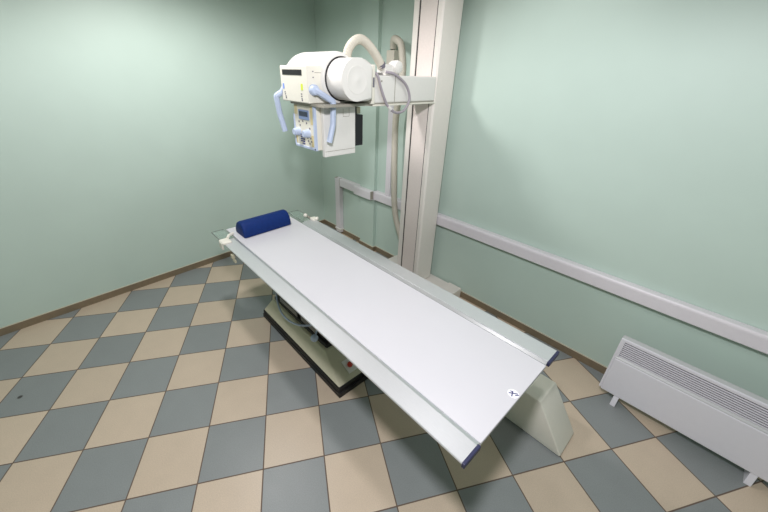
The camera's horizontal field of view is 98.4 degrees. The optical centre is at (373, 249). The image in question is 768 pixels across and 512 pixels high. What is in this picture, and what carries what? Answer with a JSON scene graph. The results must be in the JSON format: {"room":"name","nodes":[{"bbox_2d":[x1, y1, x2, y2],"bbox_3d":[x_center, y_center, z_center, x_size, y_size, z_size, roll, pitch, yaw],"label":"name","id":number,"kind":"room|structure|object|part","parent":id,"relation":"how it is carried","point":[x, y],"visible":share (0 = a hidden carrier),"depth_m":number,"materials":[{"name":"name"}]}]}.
{"room":"radiology room","nodes":[
{"label":"radiology room","id":0,"kind":"room"},
{"bbox_2d":[0,0,324,327],"bbox_3d":[-2.662,-0.787,2.376,0.150,2.900,5.627,25,36,37],"label":"wall","id":1,"kind":"structure","parent":0,"point":[133,132],"depth_m":2.88,"materials":[{"name":"green paint"}]},
{"bbox_2d":[0,219,324,335],"bbox_3d":[-2.643,0.494,2.987,0.012,0.066,5.617,25,36,37],"label":"baseboard","id":2,"kind":"structure","parent":1,"relation":"attached to","point":[31,321],"depth_m":3.10,"materials":[{"name":"wood"}]},
{"bbox_2d":[0,224,767,511],"bbox_3d":[-0.575,1.683,1.031,6.000,0.100,7.000,-22,36,-37],"label":"floor","id":3,"kind":"structure","parent":0,"point":[177,393],"depth_m":2.00,"materials":[{"name":"tile"}]},
{"bbox_2d":[274,0,463,296],"bbox_3d":[0.043,-0.797,2.536,1.362,2.896,1.018,-22,36,-37],"label":"machine","id":4,"kind":"object","parent":3,"relation":"on","point":[325,89],"visible":0.98,"depth_m":2.33,"materials":[{"name":"metal"}]},
{"bbox_3d":[-0.618,-0.928,2.209,0.075,0.269,0.045,2,28,1],"label":"handle","id":5,"kind":"part","parent":4,"relation":"part of","materials":[{"name":"blue plastic"}]},
{"bbox_3d":[-0.516,-0.790,2.210,0.042,0.054,0.054,-22,36,-37],"label":"knob","id":6,"kind":"part","parent":4,"relation":"part of","materials":[{"name":"blue plastic"}]},
{"bbox_3d":[-0.445,-0.801,2.158,0.007,0.258,0.246,-22,36,-37],"label":"operating panel","id":7,"kind":"part","parent":4,"relation":"part of","materials":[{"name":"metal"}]},
{"bbox_3d":[-0.438,-0.748,2.135,0.042,0.054,0.054,-22,36,-37],"label":"knob","id":8,"kind":"part","parent":4,"relation":"part of","materials":[{"name":"blue plastic"}]},
{"bbox_3d":[-0.443,-0.801,2.162,0.026,0.266,0.258,-22,36,-37],"label":"blue frame","id":9,"kind":"part","parent":4,"relation":"part of","materials":[{"name":"plastic"}]},
{"bbox_3d":[-0.293,-0.816,2.022,0.140,0.321,0.050,-10,30,-21],"label":"handle","id":10,"kind":"part","parent":4,"relation":"part of","materials":[{"name":"blue plastic"}]},
{"bbox_3d":[-0.279,-0.954,2.155,0.375,0.015,0.375,-22,36,-37],"label":"mount plate","id":11,"kind":"part","parent":4,"relation":"part of","materials":[{"name":"white metal"}]},
{"bbox_3d":[-0.175,-0.877,2.318,0.107,0.260,0.178,-22,36,-37],"label":"black plate","id":12,"kind":"part","parent":4,"relation":"part of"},
{"bbox_3d":[-0.079,-1.072,2.146,0.030,0.223,0.230,-22,36,-37],"label":"arm plate","id":13,"kind":"part","parent":4,"relation":"part of","materials":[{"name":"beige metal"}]},
{"bbox_3d":[0.155,-1.147,2.356,0.625,0.162,0.218,-22,36,-37],"label":"arm","id":14,"kind":"part","parent":4,"relation":"part of","materials":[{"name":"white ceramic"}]},
{"bbox_2d":[211,210,559,468],"bbox_3d":[-0.212,0.485,2.373,0.892,0.776,2.483,-22,36,-37],"label":"table","id":15,"kind":"object","parent":3,"relation":"on","point":[353,314],"visible":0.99,"depth_m":1.82,"materials":[{"name":"laminate"}]},
{"bbox_3d":[-1.240,-0.119,2.715,0.096,0.005,0.216,-22,36,-37],"label":"clear plate","id":16,"kind":"part","parent":15,"relation":"part of","materials":[{"name":"plastic"}]},
{"bbox_2d":[236,209,290,237],"bbox_3d":[-0.945,-0.242,2.839,0.192,0.118,0.442,26,36,38],"label":"bolster cushion","id":17,"kind":"object","parent":15,"relation":"on","point":[253,226],"visible":1,"depth_m":2.77,"materials":[{"name":"blue plastic"}]},
{"bbox_3d":[-0.689,-0.321,3.125,0.108,0.005,0.279,-22,36,-37],"label":"clear plate","id":18,"kind":"part","parent":15,"relation":"part of","materials":[{"name":"plastic"}]},
{"bbox_3d":[-0.409,0.589,2.371,0.053,0.069,0.157,6,28,8],"label":"ball knob","id":19,"kind":"part","parent":15,"relation":"part of","materials":[{"name":"blue plastic"}]},
{"bbox_3d":[-0.171,0.815,2.346,0.080,0.039,0.094,-22,36,-37],"label":"button plate","id":20,"kind":"part","parent":15,"relation":"part of","materials":[{"name":"white plastic"}]},
{"bbox_3d":[-0.412,0.332,1.919,0.096,0.018,2.248,-22,36,-37],"label":"rail","id":21,"kind":"part","parent":15,"relation":"part of","materials":[{"name":"metal"}]},
{"bbox_3d":[0.140,0.130,2.330,0.108,0.018,2.185,-22,36,-37],"label":"rail","id":22,"kind":"part","parent":15,"relation":"part of","materials":[{"name":"metal"}]},
{"bbox_2d":[505,374,573,455],"bbox_3d":[0.916,0.911,2.140,0.215,0.298,0.708,-22,36,-37],"label":"pedestal","id":23,"kind":"object","parent":3,"relation":"on","point":[541,412],"visible":0.57,"depth_m":1.97,"materials":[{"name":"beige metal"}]},
{"bbox_2d":[599,335,767,486],"bbox_3d":[1.865,0.930,1.933,0.101,0.506,0.877,-22,36,-37],"label":"heater","id":24,"kind":"object","parent":3,"relation":"on","point":[730,420],"visible":1,"depth_m":1.90,"materials":[{"name":"metal"}]},
{"bbox_3d":[1.852,0.901,1.904,0.012,0.428,0.877,-22,36,-37],"label":"frame","id":25,"kind":"part","parent":24,"relation":"part of","materials":[{"name":"metal"}]},
{"bbox_2d":[616,342,767,429],"bbox_3d":[1.855,0.783,1.840,0.011,0.120,0.851,-22,36,-37],"label":"grille","id":26,"kind":"object","parent":24,"relation":"attached to","point":[753,413],"depth_m":1.87,"materials":[{"name":"metal"}]},
{"bbox_3d":[1.873,0.893,1.921,0.046,0.426,0.877,-22,36,-37],"label":"casing","id":27,"kind":"part","parent":24,"relation":"part of","materials":[{"name":"white metal"}]},
{"bbox_2d":[314,0,767,399],"bbox_3d":[1.592,-0.500,2.059,0.150,2.900,6.900,-22,36,-37],"label":"wall","id":28,"kind":"structure","parent":0,"point":[627,140],"depth_m":2.09,"materials":[{"name":"green paint"}]},
{"bbox_2d":[335,176,373,231],"bbox_3d":[-0.256,-0.466,4.136,0.104,0.743,0.747,-22,36,-37],"label":"cable trunking","id":29,"kind":"object","parent":28,"relation":"attached to","point":[340,183],"visible":0.99,"depth_m":4.17,"materials":[{"name":"plastic"}]},
{"bbox_2d":[360,0,382,245],"bbox_3d":[-0.044,-1.314,3.507,0.045,2.900,0.240,-22,36,-37],"label":"trim","id":30,"kind":"structure","parent":28,"relation":"attached to","point":[371,10],"depth_m":3.53,"materials":[{"name":"green paint"}]},
{"bbox_2d":[385,50,398,195],"bbox_3d":[0.163,-1.181,3.270,0.100,1.352,0.098,-22,36,-37],"label":"cable trunking","id":31,"kind":"object","parent":28,"relation":"attached to","point":[392,55],"visible":0.42,"depth_m":3.33,"materials":[{"name":"plastic"}]},
{"bbox_2d":[390,35,405,239],"bbox_3d":[0.220,-0.842,3.248,0.107,2.142,0.420,-14,32,-27],"label":"hose","id":32,"kind":"object","parent":31,"relation":"hanging from","point":[395,41],"visible":0.72,"depth_m":3.13,"materials":[{"name":"plastic"}]},
{"bbox_2d":[324,219,606,373],"bbox_3d":[1.485,0.785,2.656,0.057,0.066,6.588,-22,36,-37],"label":"baseboard","id":33,"kind":"structure","parent":28,"relation":"attached to","point":[554,343],"depth_m":2.89,"materials":[{"name":"wood"}]},
{"bbox_2d":[374,190,767,353],"bbox_3d":[1.858,0.370,1.985,0.061,0.102,5.478,-22,36,-37],"label":"wall rail","id":34,"kind":"object","parent":28,"relation":"attached to","point":[752,337],"visible":1,"depth_m":2.18,"materials":[{"name":"plastic"}]}
]}

